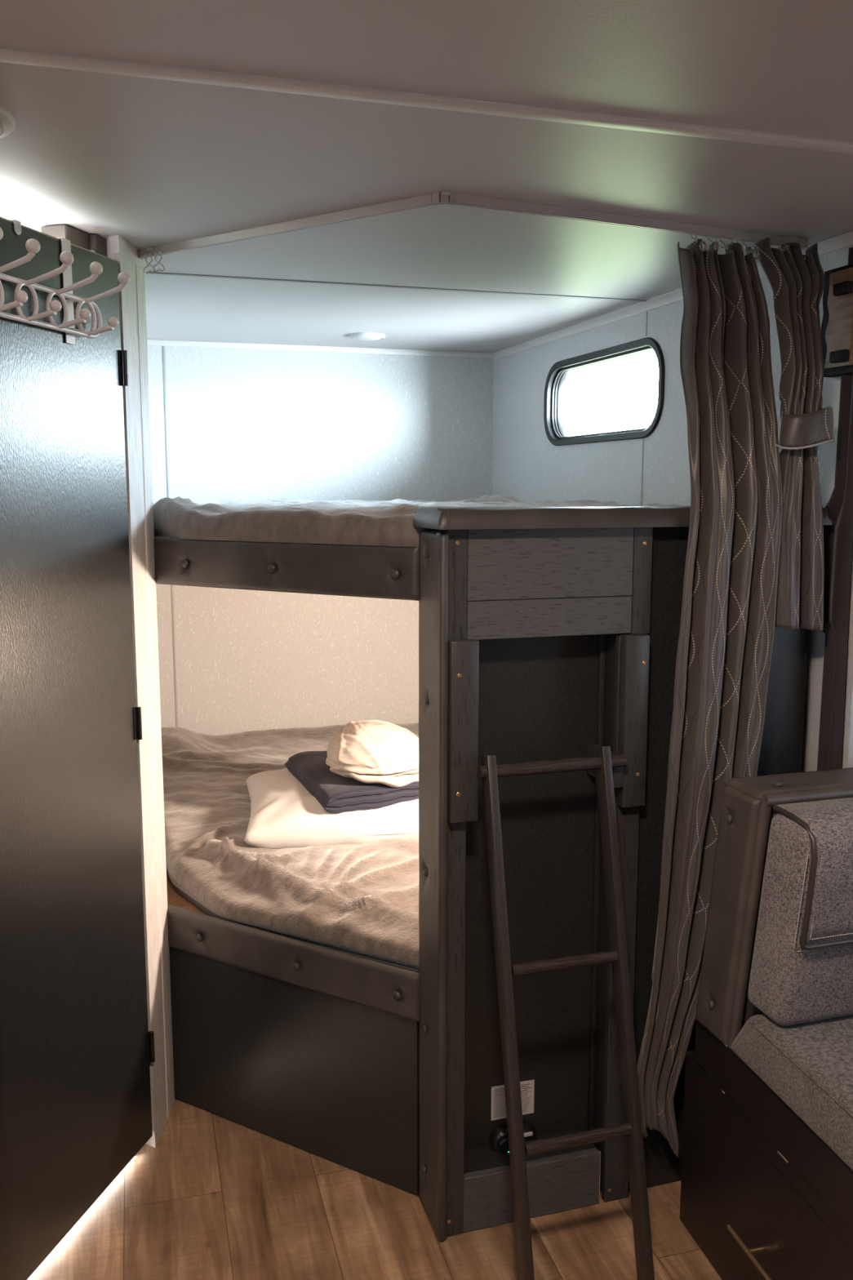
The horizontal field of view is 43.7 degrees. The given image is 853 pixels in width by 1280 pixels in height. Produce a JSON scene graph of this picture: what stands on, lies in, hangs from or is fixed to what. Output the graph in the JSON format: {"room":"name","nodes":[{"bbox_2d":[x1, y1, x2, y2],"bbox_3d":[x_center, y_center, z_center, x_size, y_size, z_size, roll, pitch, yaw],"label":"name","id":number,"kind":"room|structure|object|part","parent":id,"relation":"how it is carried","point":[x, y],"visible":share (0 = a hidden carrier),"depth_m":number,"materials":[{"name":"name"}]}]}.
{"room":"camper van interior","nodes":[
{"label":"camper van interior","id":0,"kind":"room"},
{"bbox_2d":[146,339,493,735],"bbox_3d":[-0.416,-0.072,3.950,1.499,1.980,0.050,-2,9,-17],"label":"wall","id":1,"kind":"structure","parent":0,"point":[244,424],"depth_m":3.87,"materials":[{"name":"white paint"}]},
{"bbox_2d":[162,346,177,727],"bbox_3d":[-0.899,-0.037,3.778,0.008,1.960,0.004,-2,9,-17],"label":"trim","id":2,"kind":"structure","parent":1,"relation":"attached to","point":[163,347],"depth_m":3.71,"materials":[{"name":"grey"}]},
{"bbox_2d":[146,339,493,358],"bbox_3d":[-0.387,-1.039,3.792,1.334,0.019,0.004,-2,9,-17],"label":"trim","id":3,"kind":"structure","parent":1,"relation":"attached to","point":[149,342],"depth_m":3.79,"materials":[{"name":"white"}]},
{"bbox_2d":[26,1098,722,1279],"bbox_3d":[0.300,1.363,1.105,3.100,0.050,6.245,-2,9,-17],"label":"floor","id":4,"kind":"structure","parent":0,"point":[215,1197],"depth_m":2.14,"materials":[{"name":"wood"}]},
{"bbox_2d":[91,249,174,1147],"bbox_3d":[-0.656,0.175,2.356,0.088,1.945,0.237,0,8,1],"label":"trim","id":5,"kind":"structure","parent":4,"relation":"on","point":[132,307],"depth_m":2.34,"materials":[{"name":"pale wood"}]},
{"bbox_2d":[40,224,106,257],"bbox_3d":[-0.692,-0.765,2.103,0.067,0.078,0.135,2,8,15],"label":"trim","id":6,"kind":"structure","parent":5,"relation":"attached to","point":[97,243],"depth_m":2.07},
{"bbox_2d":[0,216,155,1279],"bbox_3d":[-0.707,0.222,1.965,0.042,1.896,0.632,2,8,15],"label":"door","id":7,"kind":"structure","parent":5,"relation":"attached to","point":[77,1046],"depth_m":2.01,"materials":[{"name":"laminate"}]},
{"bbox_2d":[8,219,21,235],"bbox_3d":[-0.717,-0.701,1.823,0.037,0.032,0.018,2,8,15],"label":"bracket","id":8,"kind":"object","parent":7,"relation":"attached to","point":[17,224],"visible":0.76,"depth_m":1.82,"materials":[{"name":"white metal"}]},
{"bbox_2d":[0,227,129,345],"bbox_3d":[-0.675,-0.617,1.780,0.145,0.187,0.529,2,8,15],"label":"coat rack","id":9,"kind":"object","parent":7,"relation":"hanging from","point":[65,295],"visible":0.98,"depth_m":1.88,"materials":[{"name":"white metal"}]},
{"bbox_3d":[-0.694,-0.576,1.797,0.010,0.072,0.517,2,8,15],"label":"wire rail","id":10,"kind":"part","parent":9,"relation":"part of","materials":[{"name":"white metal"}]},
{"bbox_2d":[105,235,146,274],"bbox_3d":[-0.628,-0.806,2.225,0.086,0.035,0.202,-2,9,-17],"label":"trim","id":11,"kind":"structure","parent":5,"relation":"attached to","point":[116,244],"depth_m":2.16,"materials":[{"name":"white wood"}]},
{"bbox_2d":[153,506,832,1241],"bbox_3d":[-0.087,0.336,2.998,1.335,1.445,2.049,-2,9,-17],"label":"bunk bed","id":12,"kind":"object","parent":4,"relation":"on","point":[545,633],"visible":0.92,"depth_m":2.16,"materials":[{"name":"wood"}]},
{"bbox_3d":[-0.322,-0.155,2.227,0.720,0.107,0.015,5,10,31],"label":"padded rail","id":13,"kind":"part","parent":12,"relation":"part of","materials":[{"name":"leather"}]},
{"bbox_2d":[160,722,419,973],"bbox_3d":[-0.108,0.488,3.093,1.321,0.162,1.885,-2,9,-17],"label":"mattress","id":14,"kind":"object","parent":12,"relation":"on","point":[361,900],"visible":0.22,"depth_m":2.58,"materials":[{"name":"grey fabric"}]},
{"bbox_2d":[244,768,418,848],"bbox_3d":[-0.136,0.455,2.982,0.740,0.164,0.500,-1,8,-9],"label":"pillow","id":15,"kind":"object","parent":14,"relation":"on","point":[284,814],"visible":0.41,"depth_m":2.75,"materials":[{"name":"white fabric"}]},
{"bbox_2d":[284,750,418,813],"bbox_3d":[-0.174,0.377,2.947,0.352,0.082,0.394,-3,9,-23],"label":"folded blanket","id":16,"kind":"object","parent":15,"relation":"on","point":[336,793],"visible":0.61,"depth_m":2.79,"materials":[{"name":"black fabric"}]},
{"bbox_2d":[325,719,418,787],"bbox_3d":[-0.122,0.299,2.859,0.302,0.169,0.254,-2,9,-17],"label":"pillow","id":17,"kind":"object","parent":16,"relation":"on","point":[365,751],"visible":0.9,"depth_m":2.76,"materials":[{"name":"beige fabric"}]},
{"bbox_3d":[-0.322,0.706,2.351,0.720,0.104,0.015,5,10,31],"label":"padded rail","id":18,"kind":"part","parent":12,"relation":"part of","materials":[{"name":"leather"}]},
{"bbox_3d":[-0.320,0.949,2.402,0.712,0.399,0.015,5,10,31],"label":"panel","id":19,"kind":"part","parent":12,"relation":"part of","materials":[{"name":"black laminate"}]},
{"bbox_2d":[152,493,681,546],"bbox_3d":[-0.110,-0.349,2.975,1.323,0.113,1.880,-2,9,-17],"label":"mattress","id":20,"kind":"object","parent":12,"relation":"on","point":[375,522],"visible":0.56,"depth_m":2.26,"materials":[{"name":"grey fabric"}]},
{"bbox_3d":[0.010,0.488,2.079,0.018,1.404,0.137,-2,9,-17],"label":"padded post","id":21,"kind":"part","parent":12,"relation":"part of","materials":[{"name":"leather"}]},
{"bbox_2d":[488,1121,536,1152],"bbox_3d":[0.184,1.046,2.219,0.104,0.060,0.030,-2,9,-17],"label":"fire alarm","id":22,"kind":"object","parent":12,"relation":"on","point":[498,1138],"visible":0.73,"depth_m":2.21,"materials":[{"name":"black plastic"}]},
{"bbox_3d":[0.165,1.049,2.203,0.034,0.034,0.010,-2,9,-17],"label":"knob","id":23,"kind":"part","parent":22,"relation":"part of","materials":[{"name":"black plastic"}]},
{"bbox_2d":[490,1079,534,1120],"bbox_3d":[0.180,0.962,2.222,0.096,0.075,0.002,-2,9,-17],"label":"label","id":24,"kind":"object","parent":12,"relation":"attached to","point":[498,1103],"visible":0.59,"depth_m":2.22,"materials":[{"name":"grey paper"}]},
{"bbox_2d":[493,1084,531,1117],"bbox_3d":[0.180,0.962,2.221,0.084,0.062,0.001,-2,9,-17],"label":"print","id":25,"kind":"object","parent":24,"relation":"attached to","point":[500,1104],"depth_m":2.22,"materials":[{"name":"grey paper"}]},
{"bbox_3d":[0.206,0.527,2.176,0.350,1.299,0.015,-2,9,-17],"label":"recess panel","id":26,"kind":"part","parent":12,"relation":"part of","materials":[{"name":"black laminate"}]},
{"bbox_3d":[0.603,0.467,2.217,0.386,1.406,0.016,-2,9,-17],"label":"panel","id":27,"kind":"part","parent":12,"relation":"part of","materials":[{"name":"black laminate"}]},
{"bbox_2d":[477,746,654,1279],"bbox_3d":[0.272,0.712,1.959,0.295,0.995,0.277,-2,9,-17],"label":"ladder","id":28,"kind":"object","parent":4,"relation":"on","point":[602,761],"visible":1,"depth_m":1.95,"materials":[{"name":"brown wood"}]},
{"bbox_3d":[0.149,0.717,1.922,0.017,0.995,0.277,-2,9,-17],"label":"rail","id":29,"kind":"part","parent":28,"relation":"part of","materials":[{"name":"brown wood"}]},
{"bbox_3d":[0.370,0.708,1.989,0.017,0.995,0.277,-2,9,-17],"label":"rail","id":30,"kind":"part","parent":28,"relation":"part of","materials":[{"name":"brown wood"}]},
{"bbox_2d":[680,767,852,1279],"bbox_3d":[1.019,0.762,1.717,0.866,0.964,1.041,-2,9,-17],"label":"bench","id":31,"kind":"object","parent":4,"relation":"on","point":[763,1197],"visible":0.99,"depth_m":1.89,"materials":[{"name":"black wood"}]},
{"bbox_3d":[0.925,0.486,2.050,0.813,0.485,0.170,-2,9,-17],"label":"frame","id":32,"kind":"part","parent":31,"relation":"part of","materials":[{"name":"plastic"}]},
{"bbox_3d":[0.594,1.077,1.761,0.034,0.008,0.321,-2,8,-13],"label":"bar handle","id":33,"kind":"part","parent":31,"relation":"part of","materials":[{"name":"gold metal"}]},
{"bbox_3d":[1.023,1.057,1.760,0.800,0.367,0.995,-2,8,-13],"label":"panel","id":34,"kind":"part","parent":31,"relation":"part of","materials":[{"name":"black wood"}]},
{"bbox_3d":[1.026,0.829,1.708,0.803,0.091,0.955,-2,8,-13],"label":"rail","id":35,"kind":"part","parent":31,"relation":"part of","materials":[{"name":"black wood"}]},
{"bbox_3d":[0.639,1.066,1.645,0.001,0.285,0.750,-2,8,-13],"label":"drawer","id":36,"kind":"part","parent":31,"relation":"part of","materials":[{"name":"black wood"}]},
{"bbox_2d":[731,1013,852,1170],"bbox_3d":[0.949,0.742,1.606,0.634,0.106,0.820,-2,8,-13],"label":"seat cushion","id":37,"kind":"object","parent":31,"relation":"on","point":[809,1065],"visible":1,"depth_m":1.73,"materials":[{"name":"grey fabric"}]},
{"bbox_2d":[747,796,852,1026],"bbox_3d":[0.920,0.455,1.888,0.700,0.377,0.164,-2,9,-17],"label":"cushion","id":38,"kind":"object","parent":37,"relation":"on","point":[802,969],"visible":1,"depth_m":1.76,"materials":[{"name":"grey fabric"}]},
{"bbox_2d":[0,0,852,359],"bbox_3d":[0.300,-0.646,0.816,3.100,0.050,6.245,-2,9,-17],"label":"ceiling","id":39,"kind":"structure","parent":0,"point":[145,162],"depth_m":1.57,"materials":[{"name":"white paint"}]},
{"bbox_2d":[0,104,15,138],"bbox_3d":[-0.668,-0.694,1.426,0.220,0.028,0.220,-2,9,-17],"label":"recessed light","id":40,"kind":"object","parent":39,"relation":"in","point":[7,121],"visible":1,"depth_m":1.44,"materials":[{"name":"white plastic"}]},
{"bbox_2d":[349,332,385,340],"bbox_3d":[-0.197,-1.003,3.525,0.120,0.016,0.120,-2,9,-17],"label":"recessed light","id":41,"kind":"object","parent":39,"relation":"in","point":[362,335],"visible":1,"depth_m":3.49,"materials":[{"name":"white plastic"}]},
{"bbox_2d":[146,271,646,302],"bbox_3d":[-0.043,-0.888,2.679,1.334,0.004,0.016,-2,9,-17],"label":"trim","id":42,"kind":"structure","parent":39,"relation":"attached to","point":[149,273],"depth_m":2.66,"materials":[{"name":"grey"}]},
{"bbox_2d":[0,47,852,154],"bbox_3d":[0.116,-0.704,1.414,3.000,0.008,0.030,-2,9,-17],"label":"trim","id":43,"kind":"structure","parent":39,"relation":"attached to","point":[13,55],"depth_m":1.36,"materials":[{"name":"white"}]},
{"bbox_2d":[137,190,808,259],"bbox_3d":[0.057,-0.785,2.017,1.409,0.017,0.434,1,8,4],"label":"track","id":44,"kind":"object","parent":39,"relation":"attached to","point":[445,197],"visible":0.96,"depth_m":1.97,"materials":[{"name":"silver metal"}]},
{"bbox_2d":[142,253,149,274],"bbox_3d":[-0.592,-0.793,2.238,0.014,0.043,0.013,5,10,31],"label":"curtain hook","id":45,"kind":"object","parent":44,"relation":"hanging from","point":[145,255],"visible":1,"depth_m":2.24,"materials":[{"name":"white plastic"}]},
{"bbox_2d":[148,252,155,273],"bbox_3d":[-0.578,-0.791,2.231,0.017,0.043,0.010,5,10,31],"label":"curtain hook","id":46,"kind":"object","parent":44,"relation":"hanging from","point":[150,255],"visible":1,"depth_m":2.23,"materials":[{"name":"white plastic"}]},
{"bbox_2d":[152,251,159,271],"bbox_3d":[-0.568,-0.790,2.222,0.014,0.043,0.013,5,10,31],"label":"curtain hook","id":47,"kind":"object","parent":44,"relation":"hanging from","point":[155,254],"visible":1,"depth_m":2.22,"materials":[{"name":"white plastic"}]},
{"bbox_2d":[157,250,164,271],"bbox_3d":[-0.554,-0.789,2.214,0.017,0.043,0.010,5,10,31],"label":"curtain hook","id":48,"kind":"object","parent":44,"relation":"hanging from","point":[160,253],"visible":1,"depth_m":2.21,"materials":[{"name":"white plastic"}]},
{"bbox_2d":[636,233,782,1157],"bbox_3d":[0.547,0.141,2.128,0.279,1.865,0.178,-3,9,-20],"label":"curtain","id":49,"kind":"object","parent":44,"relation":"hanging from","point":[727,624],"visible":0.94,"depth_m":2.05,"materials":[{"name":"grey fabric"}]},
{"bbox_2d":[753,237,834,630],"bbox_3d":[0.724,-0.406,2.094,0.138,0.771,0.225,-1,8,-7],"label":"curtain","id":50,"kind":"object","parent":44,"relation":"hanging from","point":[796,279],"visible":0.97,"depth_m":2.04,"materials":[{"name":"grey fabric"}]},
{"bbox_3d":[0.721,-0.372,2.026,0.117,0.021,0.081,-2,9,-17],"label":"hem cord","id":51,"kind":"part","parent":50,"relation":"part of","materials":[{"name":"white fabric"}]},
{"bbox_2d":[492,232,852,772],"bbox_3d":[0.581,0.043,3.150,0.055,1.980,2.080,-2,9,-17],"label":"wall","id":52,"kind":"structure","parent":0,"point":[526,466],"depth_m":3.00,"materials":[{"name":"white paint"}]},
{"bbox_2d":[543,337,665,445],"bbox_3d":[0.533,-0.726,3.177,0.060,0.268,0.784,-2,9,-17],"label":"window","id":53,"kind":"structure","parent":52,"relation":"in","point":[558,372],"depth_m":3.23,"materials":[{"name":"black metal"}]},
{"bbox_2d":[638,440,644,506],"bbox_3d":[0.594,-0.447,2.939,0.004,0.210,0.014,-2,9,-17],"label":"trim","id":54,"kind":"structure","parent":52,"relation":"attached to","point":[642,447],"depth_m":2.94,"materials":[{"name":"white plastic"}]},
{"bbox_2d":[643,311,647,336],"bbox_3d":[0.594,-0.861,2.880,0.004,0.073,0.014,-2,9,-17],"label":"trim","id":55,"kind":"structure","parent":52,"relation":"attached to","point":[645,333],"depth_m":2.88,"materials":[{"name":"white plastic"}]},
{"bbox_2d":[492,231,852,359],"bbox_3d":[0.553,-0.921,3.002,0.005,0.027,2.080,-2,9,-17],"label":"trim","id":56,"kind":"structure","parent":52,"relation":"attached to","point":[845,240],"depth_m":2.98,"materials":[{"name":"white"}]},
{"bbox_2d":[817,247,852,770],"bbox_3d":[0.820,-0.229,2.164,0.018,1.080,0.138,-2,9,-17],"label":"drape","id":57,"kind":"object","parent":52,"relation":"hanging from","point":[837,536],"visible":0.74,"depth_m":2.14,"materials":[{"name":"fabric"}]},
{"bbox_2d":[821,263,852,377],"bbox_3d":[0.813,-0.627,2.089,0.058,0.205,0.106,-2,9,-17],"label":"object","id":58,"kind":"object","parent":52,"relation":"attached to","point":[837,326],"visible":0.95,"depth_m":2.07,"materials":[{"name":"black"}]}
]}

